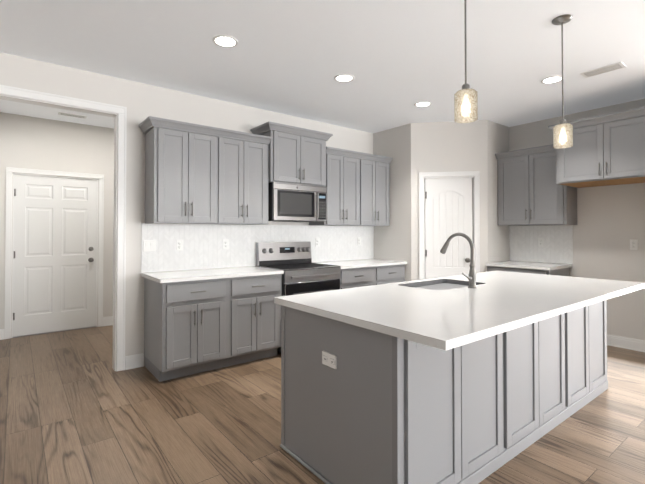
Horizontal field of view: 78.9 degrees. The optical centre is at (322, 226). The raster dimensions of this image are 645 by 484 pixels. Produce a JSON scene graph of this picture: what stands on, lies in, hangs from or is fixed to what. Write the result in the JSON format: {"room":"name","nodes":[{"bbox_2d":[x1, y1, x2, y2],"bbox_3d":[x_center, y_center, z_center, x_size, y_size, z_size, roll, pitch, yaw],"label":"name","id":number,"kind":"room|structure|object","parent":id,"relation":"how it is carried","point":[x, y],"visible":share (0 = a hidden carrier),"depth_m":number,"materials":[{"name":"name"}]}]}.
{"room":"kitchen","nodes":[
{"label":"kitchen","id":0,"kind":"room"},
{"bbox_2d":[0,112,113,328],"bbox_3d":[-3.233,-0.004,5.441,2.190,2.790,0.120,1,-1,-38],"label":"wall","id":1,"kind":"structure","parent":0,"point":[28,142],"depth_m":5.18,"materials":[{"name":"paint"}]},
{"bbox_2d":[0,329,3,339],"bbox_3d":[-3.341,1.311,4.021,0.050,0.125,1.959,1,-1,-38],"label":"baseboard","id":2,"kind":"structure","parent":1,"relation":"attached to","point":[1,330],"depth_m":4.79,"materials":[{"name":"white wood"}]},
{"bbox_2d":[4,167,103,338],"bbox_3d":[-3.522,0.329,5.197,1.066,2.118,0.142,1,-1,-38],"label":"door frame","id":3,"kind":"structure","parent":1,"relation":"attached to","point":[9,253],"depth_m":5.00,"materials":[{"name":"white wood"}]},
{"bbox_2d":[13,174,96,336],"bbox_3d":[-3.494,0.361,5.161,0.914,2.030,0.109,1,-1,-38],"label":"hall door","id":4,"kind":"structure","parent":1,"relation":"in","point":[55,246],"depth_m":5.15,"materials":[{"name":"white wood"}]},
{"bbox_2d":[103,316,112,325],"bbox_3d":[-2.742,1.332,5.718,0.815,0.125,0.023,1,-1,-38],"label":"baseboard","id":5,"kind":"structure","parent":1,"relation":"attached to","point":[107,321],"depth_m":5.51,"materials":[{"name":"white wood"}]},
{"bbox_2d":[0,52,424,355],"bbox_3d":[-2.071,-0.026,3.705,9.840,2.790,0.128,1,-1,-38],"label":"wall","id":6,"kind":"structure","parent":0,"point":[202,243],"depth_m":4.03,"materials":[{"name":"paint"}]},
{"bbox_2d":[0,85,126,370],"bbox_3d":[-2.362,0.107,3.467,1.106,2.518,0.143,1,-1,-38],"label":"door frame","id":7,"kind":"structure","parent":6,"relation":"attached to","point":[119,233],"depth_m":3.72,"materials":[{"name":"white wood"}]},
{"bbox_2d":[125,353,143,366],"bbox_3d":[-1.633,1.312,4.126,1.030,0.125,0.023,1,-1,-38],"label":"baseboard","id":8,"kind":"structure","parent":6,"relation":"attached to","point":[134,361],"depth_m":3.79,"materials":[{"name":"white wood"}]},
{"bbox_2d":[143,240,155,251],"bbox_3d":[-1.716,0.192,3.890,0.116,0.115,0.011,1,-1,-38],"label":"light switch","id":9,"kind":"object","parent":6,"relation":"attached to","point":[149,245],"visible":1,"depth_m":3.89,"materials":[{"name":"white plastic"}]},
{"bbox_2d":[176,240,182,250],"bbox_3d":[-1.485,0.194,4.072,0.070,0.115,0.008,1,-1,-38],"label":"outlet","id":10,"kind":"object","parent":6,"relation":"attached to","point":[179,245],"visible":1,"depth_m":4.07,"materials":[{"name":"white plastic"}]},
{"bbox_2d":[143,116,226,223],"bbox_3d":[-1.386,-0.513,3.954,0.680,0.966,0.343,1,-1,-38],"label":"upper cabinet","id":11,"kind":"object","parent":6,"relation":"attached to","point":[198,174],"depth_m":3.79,"materials":[{"name":"grey wood"}]},
{"bbox_2d":[223,239,228,248],"bbox_3d":[-1.083,0.198,4.387,0.070,0.115,0.008,1,-1,-38],"label":"outlet","id":12,"kind":"object","parent":6,"relation":"attached to","point":[225,243],"visible":1,"depth_m":4.39,"materials":[{"name":"white plastic"}]},
{"bbox_2d":[227,129,270,224],"bbox_3d":[-0.964,-0.508,4.284,0.679,0.966,0.343,1,-1,-38],"label":"upper cabinet","id":13,"kind":"object","parent":6,"relation":"attached to","point":[247,153],"depth_m":4.19,"materials":[{"name":"grey wood"}]},
{"bbox_2d":[250,121,332,186],"bbox_3d":[-0.360,-0.817,4.709,0.904,0.646,0.425,1,-1,-38],"label":"upper cabinet","id":14,"kind":"object","parent":6,"relation":"attached to","point":[297,155],"visible":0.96,"depth_m":4.54,"materials":[{"name":"grey wood"}]},
{"bbox_2d":[268,182,326,221],"bbox_3d":[-0.348,-0.275,4.686,0.756,0.426,0.448,1,-1,-38],"label":"microwave","id":15,"kind":"object","parent":14,"relation":"attached to","point":[289,202],"visible":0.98,"depth_m":4.51,"materials":[{"name":"silver metal"}]},
{"bbox_2d":[315,238,319,246],"bbox_3d":[-0.067,0.208,5.182,0.070,0.115,0.008,1,-1,-38],"label":"outlet","id":16,"kind":"object","parent":6,"relation":"attached to","point":[317,242],"visible":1,"depth_m":5.18,"materials":[{"name":"white plastic"}]},
{"bbox_2d":[309,147,392,225],"bbox_3d":[0.408,-0.495,5.331,1.192,0.966,0.385,1,-1,-38],"label":"upper cabinet","id":17,"kind":"object","parent":6,"relation":"attached to","point":[358,187],"visible":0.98,"depth_m":5.18,"materials":[{"name":"grey wood"}]},
{"bbox_2d":[357,237,360,244],"bbox_3d":[0.531,0.214,5.650,0.070,0.115,0.008,1,-1,-38],"label":"outlet","id":18,"kind":"object","parent":6,"relation":"attached to","point":[358,240],"visible":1,"depth_m":5.64,"materials":[{"name":"white plastic"}]},
{"bbox_2d":[0,325,644,483],"bbox_3d":[2.313,1.353,0.000,12.400,0.060,15.800,1,-1,-38],"label":"floor","id":19,"kind":"structure","parent":0,"point":[75,408],"depth_m":2.66,"materials":[{"name":"wood"}]},
{"bbox_2d":[141,266,283,381],"bbox_3d":[-1.088,0.916,3.971,1.247,0.914,0.655,1,-1,-38],"label":"base cabinet","id":20,"kind":"object","parent":19,"relation":"on","point":[199,321],"visible":1,"depth_m":3.69,"materials":[{"name":"grey wood"}]},
{"bbox_2d":[256,242,340,352],"bbox_3d":[-0.272,0.784,4.576,0.762,1.192,0.693,1,-1,-38],"label":"range","id":21,"kind":"object","parent":19,"relation":"on","point":[303,274],"visible":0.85,"depth_m":4.53,"materials":[{"name":"silver metal"}]},
{"bbox_2d":[315,259,406,288],"bbox_3d":[0.489,0.931,5.206,1.196,0.914,0.655,1,-1,-38],"label":"base cabinet","id":22,"kind":"object","parent":19,"relation":"on","point":[361,273],"visible":0.27,"depth_m":5.00,"materials":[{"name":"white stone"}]},
{"bbox_2d":[278,273,609,483],"bbox_3d":[1.067,0.920,2.859,2.646,0.878,0.967,1,-1,-38],"label":"kitchen island","id":23,"kind":"object","parent":19,"relation":"on","point":[472,377],"depth_m":2.09,"materials":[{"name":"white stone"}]},
{"bbox_2d":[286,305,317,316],"bbox_3d":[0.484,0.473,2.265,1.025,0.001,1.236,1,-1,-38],"label":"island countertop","id":24,"kind":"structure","parent":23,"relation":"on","point":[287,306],"depth_m":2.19,"materials":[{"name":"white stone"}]},
{"bbox_2d":[318,285,644,352],"bbox_3d":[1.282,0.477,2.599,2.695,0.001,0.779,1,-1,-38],"label":"island countertop","id":25,"kind":"structure","parent":23,"relation":"on","point":[447,337],"depth_m":1.86,"materials":[{"name":"white stone"}]},
{"bbox_2d":[390,277,493,296],"bbox_3d":[0.931,0.557,3.042,0.700,0.221,0.449,1,-1,-38],"label":"sink","id":26,"kind":"object","parent":25,"relation":"in","point":[440,285],"depth_m":3.11,"materials":[{"name":"silver metal"}]},
{"bbox_2d":[486,261,572,275],"bbox_3d":[2.605,0.928,4.964,0.663,0.914,0.783,1,-1,-38],"label":"base cabinet","id":27,"kind":"object","parent":19,"relation":"on","point":[557,269],"visible":0.1,"depth_m":4.80,"materials":[{"name":"white stone"}]},
{"bbox_2d":[0,0,644,132],"bbox_3d":[2.313,-1.497,0.035,12.400,0.060,15.800,1,-1,-38],"label":"ceiling","id":28,"kind":"structure","parent":0,"point":[397,59],"depth_m":3.19,"materials":[{"name":"paint"}]},
{"bbox_2d":[58,112,86,118],"bbox_3d":[-3.151,-1.401,4.939,0.300,0.008,0.120,1,-1,-38],"label":"ceiling vent","id":29,"kind":"object","parent":28,"relation":"in","point":[72,115],"visible":1,"depth_m":4.93,"materials":[{"name":"grey metal"}]},
{"bbox_2d":[212,35,237,47],"bbox_3d":[-0.749,-1.426,3.022,0.196,0.007,0.196,1,-1,-38],"label":"recessed light","id":30,"kind":"object","parent":28,"relation":"in","point":[226,41],"visible":1,"depth_m":3.02,"materials":[{"name":"white plastic"}]},
{"bbox_2d":[334,74,354,81],"bbox_3d":[0.209,-1.417,3.746,0.196,0.007,0.196,1,-1,-38],"label":"recessed light","id":31,"kind":"object","parent":28,"relation":"in","point":[344,78],"visible":1,"depth_m":3.74,"materials":[{"name":"white plastic"}]},
{"bbox_2d":[414,101,431,106],"bbox_3d":[1.157,-1.407,4.514,0.196,0.007,0.196,1,-1,-38],"label":"recessed light","id":32,"kind":"object","parent":28,"relation":"in","point":[423,104],"visible":1,"depth_m":4.51,"materials":[{"name":"white plastic"}]},
{"bbox_2d":[454,0,477,122],"bbox_3d":[0.751,-0.999,2.058,0.124,0.885,0.124,1,-1,-38],"label":"pendant light","id":33,"kind":"object","parent":28,"relation":"hanging from","point":[466,104],"visible":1,"depth_m":2.02,"materials":[{"name":"glass"}]},
{"bbox_2d":[541,76,563,83],"bbox_3d":[2.222,-1.416,3.786,0.196,0.007,0.196,1,-1,-38],"label":"recessed light","id":34,"kind":"object","parent":28,"relation":"in","point":[551,79],"visible":0.94,"depth_m":3.78,"materials":[{"name":"white plastic"}]},
{"bbox_2d":[552,14,572,148],"bbox_3d":[1.656,-0.991,2.702,0.124,0.885,0.124,1,-1,-38],"label":"pendant light","id":35,"kind":"object","parent":28,"relation":"hanging from","point":[562,133],"visible":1,"depth_m":2.67,"materials":[{"name":"glass"}]},
{"bbox_2d":[580,62,626,77],"bbox_3d":[2.543,-1.419,3.554,0.160,0.008,0.320,1,-1,-38],"label":"ceiling vent","id":36,"kind":"object","parent":28,"relation":"in","point":[604,69],"visible":1,"depth_m":3.53,"materials":[{"name":"grey metal"}]},
{"bbox_2d":[373,120,509,280],"bbox_3d":[1.692,-0.001,5.670,1.250,2.790,1.430,1,-1,-38],"label":"wall","id":37,"kind":"structure","parent":0,"point":[412,150],"depth_m":5.28,"materials":[{"name":"paint"}]},
{"bbox_2d":[425,178,472,278],"bbox_3d":[1.683,0.361,5.211,0.610,2.030,0.104,0,-1,9],"label":"pantry door","id":38,"kind":"structure","parent":37,"relation":"in","point":[448,207],"depth_m":5.24,"materials":[{"name":"white wood"}]},
{"bbox_2d":[419,171,479,279],"bbox_3d":[1.690,0.331,5.256,0.772,2.116,0.142,0,-1,9],"label":"door frame","id":39,"kind":"structure","parent":37,"relation":"attached to","point":[474,176],"depth_m":5.20,"materials":[{"name":"white wood"}]},
{"bbox_2d":[509,99,644,339],"bbox_3d":[2.777,-0.004,5.396,0.120,2.790,3.200,1,-1,-38],"label":"wall","id":40,"kind":"structure","parent":0,"point":[610,223],"depth_m":4.55,"materials":[{"name":"paint"}]},
{"bbox_2d":[495,144,576,225],"bbox_3d":[2.726,-0.499,5.040,0.385,0.966,0.842,1,-1,-38],"label":"upper cabinet","id":41,"kind":"object","parent":40,"relation":"attached to","point":[530,192],"visible":0.96,"depth_m":4.91,"materials":[{"name":"grey wood"}]},
{"bbox_2d":[509,225,572,263],"bbox_3d":[2.865,0.229,5.176,0.008,0.482,0.790,1,-1,-38],"label":"backsplash","id":42,"kind":"structure","parent":40,"relation":"attached to","point":[558,244],"depth_m":5.14,"materials":[{"name":"tile"}]},
{"bbox_2d":[548,107,644,187],"bbox_3d":[3.138,-0.816,4.282,0.675,0.668,0.979,1,-1,-38],"label":"upper cabinet","id":43,"kind":"object","parent":40,"relation":"attached to","point":[606,150],"visible":0.96,"depth_m":4.08,"materials":[{"name":"grey wood"}]},
{"bbox_2d":[607,334,644,351],"bbox_3d":[3.399,1.316,4.469,0.023,0.125,1.000,1,-1,-38],"label":"baseboard","id":44,"kind":"structure","parent":40,"relation":"attached to","point":[612,340],"depth_m":4.42,"materials":[{"name":"white wood"}]},
{"bbox_2d":[630,239,637,249],"bbox_3d":[3.483,0.203,4.384,0.008,0.115,0.070,1,-1,-38],"label":"outlet","id":45,"kind":"object","parent":40,"relation":"attached to","point":[633,244],"visible":1,"depth_m":4.38,"materials":[{"name":"white plastic"}]}
]}

